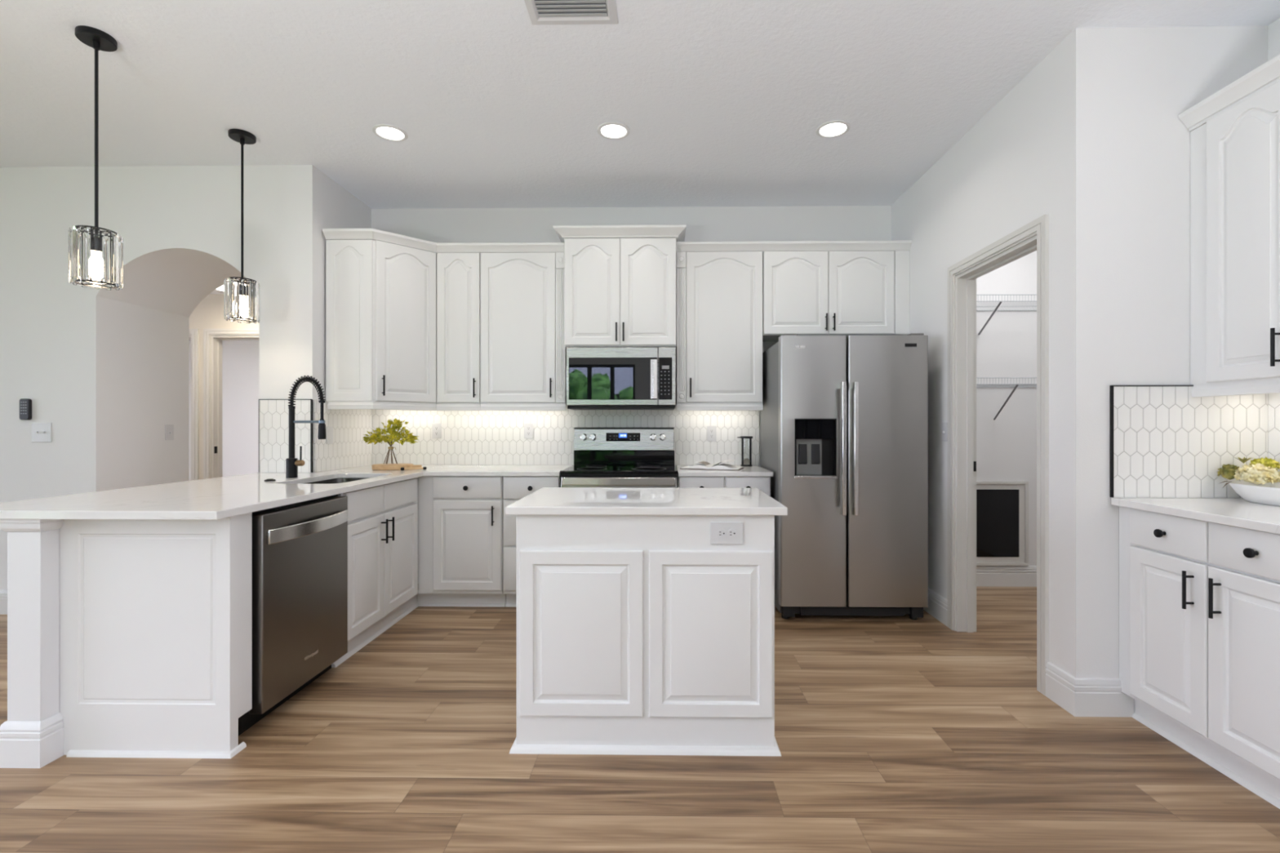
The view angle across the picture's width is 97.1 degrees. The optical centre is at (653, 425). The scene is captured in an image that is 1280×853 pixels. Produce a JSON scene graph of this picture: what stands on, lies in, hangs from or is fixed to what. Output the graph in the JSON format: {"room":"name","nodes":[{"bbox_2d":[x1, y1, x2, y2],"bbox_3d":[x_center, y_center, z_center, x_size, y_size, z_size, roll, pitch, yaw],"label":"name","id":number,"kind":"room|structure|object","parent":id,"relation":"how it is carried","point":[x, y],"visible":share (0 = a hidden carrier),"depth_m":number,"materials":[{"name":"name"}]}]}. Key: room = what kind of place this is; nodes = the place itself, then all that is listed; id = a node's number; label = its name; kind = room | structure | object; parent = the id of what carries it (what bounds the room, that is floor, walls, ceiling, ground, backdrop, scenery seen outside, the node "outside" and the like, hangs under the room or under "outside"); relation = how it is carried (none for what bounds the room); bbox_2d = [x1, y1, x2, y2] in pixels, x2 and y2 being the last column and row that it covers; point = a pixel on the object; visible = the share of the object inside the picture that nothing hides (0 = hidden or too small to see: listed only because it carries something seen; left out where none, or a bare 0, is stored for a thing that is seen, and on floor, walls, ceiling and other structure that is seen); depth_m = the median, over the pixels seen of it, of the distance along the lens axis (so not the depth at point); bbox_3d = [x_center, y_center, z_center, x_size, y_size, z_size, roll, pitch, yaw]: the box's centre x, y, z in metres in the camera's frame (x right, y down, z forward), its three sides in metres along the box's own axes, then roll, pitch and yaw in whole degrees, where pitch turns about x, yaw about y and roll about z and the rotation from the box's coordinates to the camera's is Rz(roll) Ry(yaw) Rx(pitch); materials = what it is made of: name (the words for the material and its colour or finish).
{"room":"kitchen","nodes":[
{"label":"kitchen","id":0,"kind":"room"},
{"bbox_2d":[0,164,322,589],"bbox_3d":[-4.559,-0.228,4.018,4.756,2.886,0.716,0,0,1],"label":"wall","id":1,"kind":"structure","parent":0,"point":[108,370],"depth_m":3.65,"materials":[{"name":"white paint"}]},
{"bbox_2d":[0,589,7,614],"bbox_3d":[-5.269,1.138,3.663,3.347,0.154,0.016,0,0,1],"label":"baseboard","id":2,"kind":"structure","parent":1,"relation":"attached to","point":[3,593],"depth_m":3.64,"materials":[{"name":"white paint"}]},
{"bbox_2d":[19,398,31,419],"bbox_3d":[-4.045,-0.105,3.639,0.062,0.136,0.023,0,0,1],"label":"keypad","id":3,"kind":"object","parent":1,"relation":"attached to","point":[25,404],"visible":1,"depth_m":3.63,"materials":[{"name":"grey plastic"}]},
{"bbox_2d":[31,422,51,442],"bbox_3d":[-3.949,0.045,3.641,0.128,0.126,0.016,0,0,1],"label":"light switch","id":4,"kind":"object","parent":1,"relation":"attached to","point":[41,432],"visible":1,"depth_m":3.64,"materials":[{"name":"white plastic"}]},
{"bbox_2d":[164,424,173,439],"bbox_3d":[-3.579,0.050,4.183,0.016,0.115,0.070,0,0,1],"label":"light switch","id":5,"kind":"object","parent":1,"relation":"attached to","point":[169,428],"visible":1,"depth_m":4.18,"materials":[{"name":"white plastic"}]},
{"bbox_2d":[258,399,313,472],"bbox_3d":[-2.354,0.066,3.618,0.346,0.469,0.012,0,0,1],"label":"backsplash","id":6,"kind":"structure","parent":1,"relation":"attached to","point":[273,414],"depth_m":3.62,"materials":[{"name":"tile"}]},
{"bbox_2d":[189,341,258,480],"bbox_3d":[-4.468,-0.035,8.422,5.600,2.500,0.100,0,0,1],"label":"wall","id":7,"kind":"structure","parent":0,"point":[240,359],"depth_m":8.40,"materials":[{"name":"white paint"}]},
{"bbox_2d":[189,293,258,479],"bbox_3d":[-3.667,-0.005,5.314,3.700,2.440,0.110,0,0,1],"label":"wall","id":8,"kind":"structure","parent":0,"point":[208,313],"depth_m":5.27,"materials":[{"name":"beige paint"}]},
{"bbox_2d":[189,328,199,480],"bbox_3d":[-4.657,0.158,5.321,0.840,2.115,0.127,0,0,1],"label":"door","id":9,"kind":"structure","parent":8,"relation":"in","point":[193,333],"depth_m":5.25,"materials":[{"name":"white paint"}]},
{"bbox_2d":[203,328,258,479],"bbox_3d":[-3.719,0.158,5.306,0.925,2.115,0.127,0,0,1],"label":"door frame","id":10,"kind":"structure","parent":8,"relation":"in","point":[212,338],"depth_m":5.26,"materials":[{"name":"white paint"}]},
{"bbox_2d":[189,279,258,341],"bbox_3d":[-4.499,-1.290,6.423,5.600,0.130,4.097,0,0,1],"label":"ceiling","id":11,"kind":"structure","parent":0,"point":[222,340],"depth_m":8.29,"materials":[{"name":"white paint"}]},
{"bbox_2d":[216,279,239,291],"bbox_3d":[-3.615,-1.182,4.778,0.316,0.085,0.316,0,0,1],"label":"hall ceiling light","id":12,"kind":"object","parent":11,"relation":"attached to","point":[221,288],"visible":0.08,"depth_m":4.72,"materials":[{"name":"white"}]},
{"bbox_2d":[322,173,371,471],"bbox_3d":[-2.235,-0.228,4.045,0.110,2.886,0.624,0,0,1],"label":"wall","id":13,"kind":"structure","parent":0,"point":[341,209],"depth_m":3.88,"materials":[{"name":"white paint"}]},
{"bbox_2d":[313,399,372,472],"bbox_3d":[-2.176,0.066,3.990,0.009,0.469,0.710,0,0,1],"label":"backsplash","id":14,"kind":"structure","parent":13,"relation":"attached to","point":[348,449],"depth_m":3.95,"materials":[{"name":"tile"}]},
{"bbox_2d":[326,426,333,444],"bbox_3d":[-2.169,0.065,3.787,0.009,0.118,0.072,0,0,1],"label":"light switch","id":15,"kind":"object","parent":14,"relation":"attached to","point":[329,428],"visible":1,"depth_m":3.78,"materials":[{"name":"white plastic"}]},
{"bbox_2d":[0,583,1279,852],"bbox_3d":[-1.970,1.255,1.881,10.800,0.080,13.500,0,0,1],"label":"floor","id":16,"kind":"structure","parent":0,"point":[894,734],"depth_m":1.97,"materials":[{"name":"brown wood"}]},
{"bbox_2d":[0,519,63,768],"bbox_3d":[-2.252,0.774,2.043,0.162,0.883,0.084,0,0,1],"label":"support column","id":17,"kind":"structure","parent":16,"relation":"on","point":[32,735],"depth_m":2.02,"materials":[{"name":"white paint"}]},
{"bbox_2d":[59,512,252,758],"bbox_3d":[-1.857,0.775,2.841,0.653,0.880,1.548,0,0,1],"label":"peninsula end panel","id":18,"kind":"object","parent":16,"relation":"on","point":[156,615],"visible":0.73,"depth_m":2.08,"materials":[{"name":"white wood"}]},
{"bbox_2d":[238,494,347,735],"bbox_3d":[-1.807,0.776,2.523,0.646,0.878,0.628,0,0,1],"label":"dishwasher","id":19,"kind":"object","parent":16,"relation":"on","point":[300,550],"visible":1,"depth_m":2.42,"materials":[{"name":"silver metal"}]},
{"bbox_2d":[331,477,417,667],"bbox_3d":[-1.826,0.774,3.289,0.642,0.883,0.895,0,0,1],"label":"base cabinet","id":20,"kind":"object","parent":16,"relation":"on","point":[383,519],"visible":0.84,"depth_m":3.20,"materials":[{"name":"white wood"}]},
{"bbox_2d":[412,590,423,609],"bbox_3d":[-1.579,1.163,3.777,0.050,0.105,0.086,0,0,1],"label":"cabinet filler","id":21,"kind":"object","parent":16,"relation":"on","point":[417,600],"visible":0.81,"depth_m":3.80,"materials":[{"name":"white wood"}]},
{"bbox_2d":[418,475,506,606],"bbox_3d":[-1.272,0.774,4.002,0.556,0.883,0.657,0,0,1],"label":"base cabinet","id":22,"kind":"object","parent":16,"relation":"on","point":[460,517],"visible":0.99,"depth_m":3.71,"materials":[{"name":"white wood"}]},
{"bbox_2d":[502,475,561,606],"bbox_3d":[-0.801,0.774,3.999,0.376,0.883,0.648,0,0,1],"label":"base cabinet","id":23,"kind":"object","parent":16,"relation":"on","point":[515,488],"visible":0.32,"depth_m":3.71,"materials":[{"name":"white wood"}]},
{"bbox_2d":[0,464,572,519],"bbox_3d":[-1.578,0.316,3.160,1.912,0.030,2.352,0,0,1],"label":"countertop","id":24,"kind":"structure","parent":23,"relation":"on","point":[222,497],"depth_m":2.48,"materials":[{"name":"white stone"}]},
{"bbox_2d":[264,478,275,481],"bbox_3d":[-2.087,0.296,3.073,0.052,0.011,0.052,0,0,1],"label":"button","id":25,"kind":"object","parent":24,"relation":"on","point":[269,479],"visible":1,"depth_m":3.06,"materials":[{"name":"black metal"}]},
{"bbox_2d":[285,375,326,478],"bbox_3d":[-2.007,0.006,3.264,0.226,0.591,0.058,0,0,1],"label":"faucet","id":26,"kind":"object","parent":24,"relation":"on","point":[292,463],"visible":1,"depth_m":3.25,"materials":[{"name":"black metal"}]},
{"bbox_2d":[303,478,366,484],"bbox_3d":[-1.811,0.434,3.249,0.405,0.202,0.680,0,0,1],"label":"sink","id":27,"kind":"object","parent":24,"relation":"in","point":[335,480],"visible":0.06,"depth_m":3.54,"materials":[{"name":"silver metal"}]},
{"bbox_2d":[371,463,422,470],"bbox_3d":[-1.766,0.283,3.893,0.324,0.034,0.193,0,0,-8],"label":"serving board","id":28,"kind":"object","parent":24,"relation":"on","point":[378,466],"visible":0.81,"depth_m":3.82,"materials":[{"name":"brown wood"}]},
{"bbox_2d":[362,417,418,464],"bbox_3d":[-1.810,0.106,3.890,0.386,0.317,0.254,0,0,1],"label":"greenery","id":29,"kind":"object","parent":28,"relation":"on","point":[394,436],"visible":1,"depth_m":3.86,"materials":[{"name":"green plant"}]},
{"bbox_2d":[400,466,426,470],"bbox_3d":[-1.619,0.290,3.814,0.166,0.022,0.022,0,0,-28],"label":"honey dipper","id":30,"kind":"object","parent":24,"relation":"on","point":[419,468],"visible":1,"depth_m":3.81,"materials":[{"name":"brown wood"}]},
{"bbox_2d":[560,427,677,488],"bbox_3d":[-0.222,0.615,3.964,0.767,1.200,0.680,0,0,1],"label":"range","id":31,"kind":"object","parent":16,"relation":"on","point":[604,457],"visible":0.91,"depth_m":4.20,"materials":[{"name":"grey metal"}]},
{"bbox_2d":[560,464,677,473],"bbox_3d":[-0.222,0.302,3.954,0.767,0.016,0.571,0,0,1],"label":"cooktop","id":32,"kind":"object","parent":31,"relation":"in","point":[575,468],"depth_m":3.83,"materials":[{"name":"black glass"}]},
{"bbox_2d":[509,515,781,755],"bbox_3d":[-0.028,0.774,2.403,1.005,0.883,0.637,0,0,1],"label":"base cabinet","id":33,"kind":"object","parent":16,"relation":"on","point":[637,634],"visible":0.91,"depth_m":2.10,"materials":[{"name":"white wood"}]},
{"bbox_2d":[505,487,787,515],"bbox_3d":[-0.024,0.316,2.414,1.044,0.030,0.656,0,0,1],"label":"countertop","id":34,"kind":"structure","parent":33,"relation":"on","point":[545,500],"depth_m":2.21,"materials":[{"name":"white stone"}]},
{"bbox_2d":[710,522,742,544],"bbox_3d":[0.272,0.399,2.096,0.121,0.082,0.008,0,0,1],"label":"wall outlet","id":35,"kind":"object","parent":33,"relation":"attached to","point":[721,533],"visible":1,"depth_m":2.09,"materials":[{"name":"white plastic"}]},
{"bbox_2d":[717,528,726,537],"bbox_3d":[0.252,0.399,2.094,0.033,0.033,0.002,0,0,1],"label":"receptacle","id":36,"kind":"object","parent":35,"relation":"attached to","point":[722,533],"depth_m":2.09,"materials":[{"name":"grey plastic"}]},
{"bbox_2d":[727,528,736,537],"bbox_3d":[0.291,0.399,2.093,0.033,0.033,0.002,0,0,1],"label":"receptacle","id":37,"kind":"object","parent":35,"relation":"attached to","point":[731,533],"depth_m":2.09,"materials":[{"name":"grey plastic"}]},
{"bbox_2d":[676,475,770,496],"bbox_3d":[0.467,0.774,3.975,0.605,0.883,0.657,0,0,1],"label":"base cabinet","id":38,"kind":"object","parent":16,"relation":"on","point":[762,483],"visible":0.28,"depth_m":3.69,"materials":[{"name":"white wood"}]},
{"bbox_2d":[675,465,773,476],"bbox_3d":[0.473,0.316,3.985,0.616,0.030,0.636,0,0,1],"label":"countertop","id":39,"kind":"structure","parent":38,"relation":"on","point":[754,470],"depth_m":3.67,"materials":[{"name":"white stone"}]},
{"bbox_2d":[680,459,743,470],"bbox_3d":[0.409,0.271,3.954,0.410,0.059,0.210,0,0,18],"label":"open book","id":40,"kind":"object","parent":39,"relation":"on","point":[703,464],"visible":1,"depth_m":3.88,"materials":[{"name":"white paper"}]},
{"bbox_2d":[697,461,710,465],"bbox_3d":[0.355,0.264,3.967,0.055,0.019,0.178,0,0,18],"label":"picture","id":41,"kind":"object","parent":40,"relation":"on","point":[701,463],"depth_m":3.97},
{"bbox_2d":[737,435,752,466],"bbox_3d":[0.687,0.191,4.208,0.104,0.221,0.092,0,0,37],"label":"lantern","id":42,"kind":"object","parent":39,"relation":"on","point":[746,462],"visible":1,"depth_m":4.19,"materials":[{"name":"black metal"}]},
{"bbox_2d":[760,333,928,619],"bbox_3d":[1.239,0.323,3.829,0.902,1.784,0.843,0,0,1],"label":"refrigerator","id":43,"kind":"object","parent":16,"relation":"on","point":[844,419],"visible":0.95,"depth_m":3.47,"materials":[{"name":"grey metal"}]},
{"bbox_2d":[1119,506,1279,808],"bbox_3d":[2.222,0.774,1.988,0.667,0.883,0.755,0,0,1],"label":"base cabinet","id":44,"kind":"object","parent":16,"relation":"on","point":[1199,601],"visible":0.99,"depth_m":1.98,"materials":[{"name":"white wood"}]},
{"bbox_2d":[1111,497,1279,534],"bbox_3d":[2.228,0.316,1.971,0.645,0.030,0.772,0,0,1],"label":"countertop","id":45,"kind":"structure","parent":44,"relation":"on","point":[1233,512],"depth_m":2.06,"materials":[{"name":"white stone"}]},
{"bbox_2d":[1229,481,1279,506],"bbox_3d":[2.416,0.266,2.152,0.256,0.070,0.370,0,0,1],"label":"bowl","id":46,"kind":"object","parent":45,"relation":"on","point":[1268,493],"visible":0.94,"depth_m":2.17,"materials":[{"name":"white ceramic"}]},
{"bbox_2d":[1216,463,1239,479],"bbox_3d":[2.354,0.190,2.310,0.076,0.065,0.075,0,0,13],"label":"succulent","id":47,"kind":"object","parent":46,"relation":"on","point":[1227,471],"visible":0.73,"depth_m":2.30,"materials":[{"name":"green plant"}]},
{"bbox_2d":[1234,456,1253,463],"bbox_3d":[2.410,0.141,2.307,0.064,0.026,0.066,0,0,1],"label":"sprig","id":48,"kind":"object","parent":46,"relation":"in","point":[1244,460],"visible":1,"depth_m":2.30,"materials":[{"name":"green plant"}]},
{"bbox_2d":[1234,462,1279,484],"bbox_3d":[2.369,0.189,2.217,0.136,0.086,0.138,0,0,1],"label":"bloom","id":49,"kind":"object","parent":46,"relation":"in","point":[1258,473],"visible":1,"depth_m":2.19,"materials":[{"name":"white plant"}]},
{"bbox_2d":[1248,456,1279,471],"bbox_3d":[2.471,0.158,2.288,0.093,0.068,0.088,0,0,1],"label":"bloom","id":50,"kind":"object","parent":46,"relation":"in","point":[1267,462],"visible":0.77,"depth_m":2.26,"materials":[{"name":"yellow plant"}]},
{"bbox_2d":[0,0,1279,208],"bbox_3d":[-1.887,-1.721,-0.100,10.630,0.100,9.141,0,0,1],"label":"ceiling","id":51,"kind":"structure","parent":0,"point":[722,103],"depth_m":2.80,"materials":[{"name":"white paint"}]},
{"bbox_2d":[68,25,123,290],"bbox_3d":[-2.390,-1.135,2.424,0.166,1.072,0.166,0,0,1],"label":"pendant light","id":52,"kind":"object","parent":51,"relation":"hanging from","point":[81,265],"visible":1,"depth_m":2.40,"materials":[{"name":"clear glass"}]},
{"bbox_2d":[223,128,260,324],"bbox_3d":[-2.361,-1.135,3.244,0.166,1.072,0.166,0,0,1],"label":"pendant light","id":53,"kind":"object","parent":51,"relation":"hanging from","point":[242,297],"visible":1,"depth_m":3.21,"materials":[{"name":"clear glass"}]},
{"bbox_2d":[372,124,408,141],"bbox_3d":[-1.502,-1.667,3.224,0.184,0.007,0.184,0,0,1],"label":"recessed light","id":54,"kind":"object","parent":51,"relation":"in","point":[388,132],"visible":1,"depth_m":3.22,"materials":[{"name":"white paint"}]},
{"bbox_2d":[524,0,617,25],"bbox_3d":[-0.329,-1.664,2.174,0.360,0.014,0.347,0,0,1],"label":"ceiling vent","id":55,"kind":"object","parent":51,"relation":"in","point":[550,11],"visible":1,"depth_m":2.27,"materials":[{"name":"white metal"}]},
{"bbox_2d":[597,121,630,139],"bbox_3d":[-0.227,-1.667,3.201,0.184,0.007,0.184,0,0,1],"label":"recessed light","id":56,"kind":"object","parent":51,"relation":"in","point":[611,130],"visible":1,"depth_m":3.19,"materials":[{"name":"white paint"}]},
{"bbox_2d":[816,120,850,137],"bbox_3d":[1.010,-1.667,3.183,0.184,0.007,0.184,0,0,1],"label":"recessed light","id":57,"kind":"object","parent":51,"relation":"in","point":[835,128],"visible":1,"depth_m":3.17,"materials":[{"name":"white paint"}]},
{"bbox_2d":[371,205,1036,583],"bbox_3d":[0.447,-0.228,4.370,5.444,2.886,0.110,0,0,1],"label":"wall","id":58,"kind":"structure","parent":0,"point":[1006,347],"depth_m":4.30,"materials":[{"name":"white paint"}]},
{"bbox_2d":[325,240,437,410],"bbox_3d":[-1.854,-0.668,4.035,0.628,1.123,0.609,0,0,1],"label":"upper cabinet","id":59,"kind":"object","parent":58,"relation":"attached to","point":[381,296],"visible":1,"depth_m":3.75,"materials":[{"name":"white wood"}]},
{"bbox_2d":[322,228,564,253],"bbox_3d":[-1.411,-1.259,3.925,1.577,0.058,0.264,0,0,-13],"label":"crown molding","id":60,"kind":"structure","parent":59,"relation":"attached to","point":[329,233],"depth_m":3.98,"materials":[{"name":"white wood"}]},
{"bbox_2d":[436,253,480,410],"bbox_3d":[-1.387,-0.668,4.154,0.311,1.123,0.357,0,0,1],"label":"upper cabinet","id":61,"kind":"object","parent":58,"relation":"attached to","point":[458,274],"visible":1,"depth_m":4.01,"materials":[{"name":"white wood"}]},
{"bbox_2d":[480,252,566,410],"bbox_3d":[-0.926,-0.668,4.147,0.607,1.123,0.357,0,0,1],"label":"upper cabinet","id":62,"kind":"object","parent":58,"relation":"attached to","point":[523,352],"visible":0.99,"depth_m":4.01,"materials":[{"name":"white wood"}]},
{"bbox_2d":[372,404,759,465],"bbox_3d":[-0.685,0.033,4.327,2.977,0.535,0.009,0,0,1],"label":"backsplash","id":63,"kind":"structure","parent":58,"relation":"attached to","point":[468,437],"depth_m":4.33,"materials":[{"name":"tile"}]},
{"bbox_2d":[431,423,441,438],"bbox_3d":[-1.664,0.040,4.333,0.070,0.115,0.008,0,0,1],"label":"wall outlet","id":64,"kind":"object","parent":63,"relation":"attached to","point":[436,428],"visible":1,"depth_m":4.33,"materials":[{"name":"white plastic"}]},
{"bbox_2d":[524,423,533,438],"bbox_3d":[-0.956,0.040,4.322,0.070,0.115,0.008,0,0,1],"label":"wall outlet","id":65,"kind":"object","parent":63,"relation":"attached to","point":[528,428],"visible":1,"depth_m":4.32,"materials":[{"name":"white plastic"}]},
{"bbox_2d":[706,426,715,440],"bbox_3d":[0.442,0.060,4.300,0.070,0.115,0.008,0,0,1],"label":"wall outlet","id":66,"kind":"object","parent":63,"relation":"attached to","point":[711,430],"visible":1,"depth_m":4.30,"materials":[{"name":"white plastic"}]},
{"bbox_2d":[552,225,686,348],"bbox_3d":[-0.229,-0.957,4.088,0.912,0.816,0.473,0,0,1],"label":"upper cabinet","id":67,"kind":"object","parent":58,"relation":"attached to","point":[620,284],"visible":0.98,"depth_m":3.91,"materials":[{"name":"white wood"}]},
{"bbox_2d":[566,346,675,409],"bbox_3d":[-0.223,-0.332,4.091,0.760,0.432,0.445,0,0,1],"label":"microwave","id":68,"kind":"object","parent":67,"relation":"attached to","point":[598,378],"visible":1,"depth_m":3.91,"materials":[{"name":"grey metal"}]},
{"bbox_2d":[675,251,763,410],"bbox_3d":[0.469,-0.668,4.125,0.608,1.123,0.357,0,0,1],"label":"upper cabinet","id":69,"kind":"object","parent":58,"relation":"attached to","point":[719,347],"visible":1,"depth_m":3.98,"materials":[{"name":"white wood"}]},
{"bbox_2d":[762,250,910,342],"bbox_3d":[1.289,-0.935,4.117,1.024,0.590,0.367,0,0,1],"label":"upper cabinet","id":70,"kind":"object","parent":58,"relation":"attached to","point":[854,292],"visible":0.98,"depth_m":3.97,"materials":[{"name":"white wood"}]},
{"bbox_2d":[676,240,911,251],"bbox_3d":[0.980,-1.259,3.967,1.638,0.058,0.044,0,0,1],"label":"crown molding","id":71,"kind":"structure","parent":70,"relation":"attached to","point":[776,246],"depth_m":3.96,"materials":[{"name":"white wood"}]},
{"bbox_2d":[976,480,1028,565],"bbox_3d":[2.545,0.739,4.269,0.555,0.637,0.026,0,0,1],"label":"pet door","id":72,"kind":"structure","parent":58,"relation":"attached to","point":[1002,506],"depth_m":4.27,"materials":[{"name":"white paint"}]},
{"bbox_2d":[976,565,1036,586],"bbox_3d":[2.543,1.138,4.274,1.210,0.154,0.016,0,0,1],"label":"baseboard","id":73,"kind":"structure","parent":58,"relation":"attached to","point":[986,575],"depth_m":4.26,"materials":[{"name":"white paint"}]},
{"bbox_2d":[976,293,1036,335],"bbox_3d":[2.540,-0.800,4.113,1.233,0.234,0.332,0,0,1],"label":"wire shelf","id":74,"kind":"object","parent":58,"relation":"attached to","point":[996,307],"visible":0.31,"depth_m":4.06,"materials":[{"name":"grey metal"}]},
{"bbox_2d":[976,377,1036,420],"bbox_3d":[2.540,-0.189,4.114,1.233,0.296,0.333,0,0,1],"label":"wire shelf","id":75,"kind":"object","parent":58,"relation":"attached to","point":[1015,386],"visible":0.34,"depth_m":4.06,"materials":[{"name":"grey metal"}]},
{"bbox_2d":[891,45,1057,666],"bbox_3d":[1.847,-0.228,3.388,0.113,2.886,1.809,0,0,1],"label":"wall","id":76,"kind":"structure","parent":0,"point":[1001,176],"depth_m":3.16,"materials":[{"name":"white paint"}]},
{"bbox_2d":[923,587,947,626],"bbox_3d":[1.790,1.138,3.852,0.016,0.154,0.882,0,0,1],"label":"baseboard","id":77,"kind":"structure","parent":76,"relation":"attached to","point":[937,607],"depth_m":3.54,"materials":[{"name":"white paint"}]},
{"bbox_2d":[941,422,947,440],"bbox_3d":[1.783,0.037,3.472,0.016,0.115,0.070,0,0,1],"label":"light switch","id":78,"kind":"object","parent":76,"relation":"attached to","point":[944,424],"visible":0.95,"depth_m":3.47,"materials":[{"name":"white plastic"}]},
{"bbox_2d":[947,213,1048,695],"bbox_3d":[1.832,0.132,2.975,0.130,2.166,0.871,0,0,1],"label":"door frame","id":79,"kind":"structure","parent":76,"relation":"in","point":[1033,237],"depth_m":3.32,"materials":[{"name":"white paint"}]},
{"bbox_2d":[1057,26,1267,678],"bbox_3d":[2.572,-0.228,2.417,1.593,2.886,0.110,0,0,1],"label":"wall","id":80,"kind":"structure","parent":0,"point":[1124,145],"depth_m":2.37,"materials":[{"name":"white paint"}]},
{"bbox_2d":[1045,662,1133,717],"bbox_3d":[1.882,1.138,2.448,0.244,0.154,0.182,0,0,1],"label":"baseboard","id":81,"kind":"structure","parent":80,"relation":"attached to","point":[1081,697],"depth_m":2.36,"materials":[{"name":"white paint"}]},
{"bbox_2d":[1110,385,1268,497],"bbox_3d":[2.241,0.066,2.360,0.652,0.469,0.012,0,0,1],"label":"backsplash","id":82,"kind":"structure","parent":80,"relation":"attached to","point":[1166,442],"depth_m":2.36,"materials":[{"name":"tile"}]},
{"bbox_2d":[1267,17,1279,61],"bbox_3d":[2.573,-0.228,-1.089,0.120,2.886,6.902,0,0,1],"label":"wall","id":83,"kind":"structure","parent":0,"point":[1273,29],"depth_m":2.34,"materials":[{"name":"white paint"}]},
{"bbox_2d":[1177,53,1279,397],"bbox_3d":[2.367,-0.708,1.986,0.366,1.183,0.755,0,0,1],"label":"upper cabinet","id":84,"kind":"object","parent":83,"relation":"attached to","point":[1234,131],"visible":1,"depth_m":2.15,"materials":[{"name":"white wood"}]},
{"bbox_2d":[1268,393,1279,483],"bbox_3d":[2.556,0.066,1.966,0.009,0.469,0.772,0,0,1],"label":"backsplash","id":85,"kind":"structure","parent":83,"relation":"attached to","point":[1273,398],"depth_m":2.33,"materials":[{"name":"tile"}]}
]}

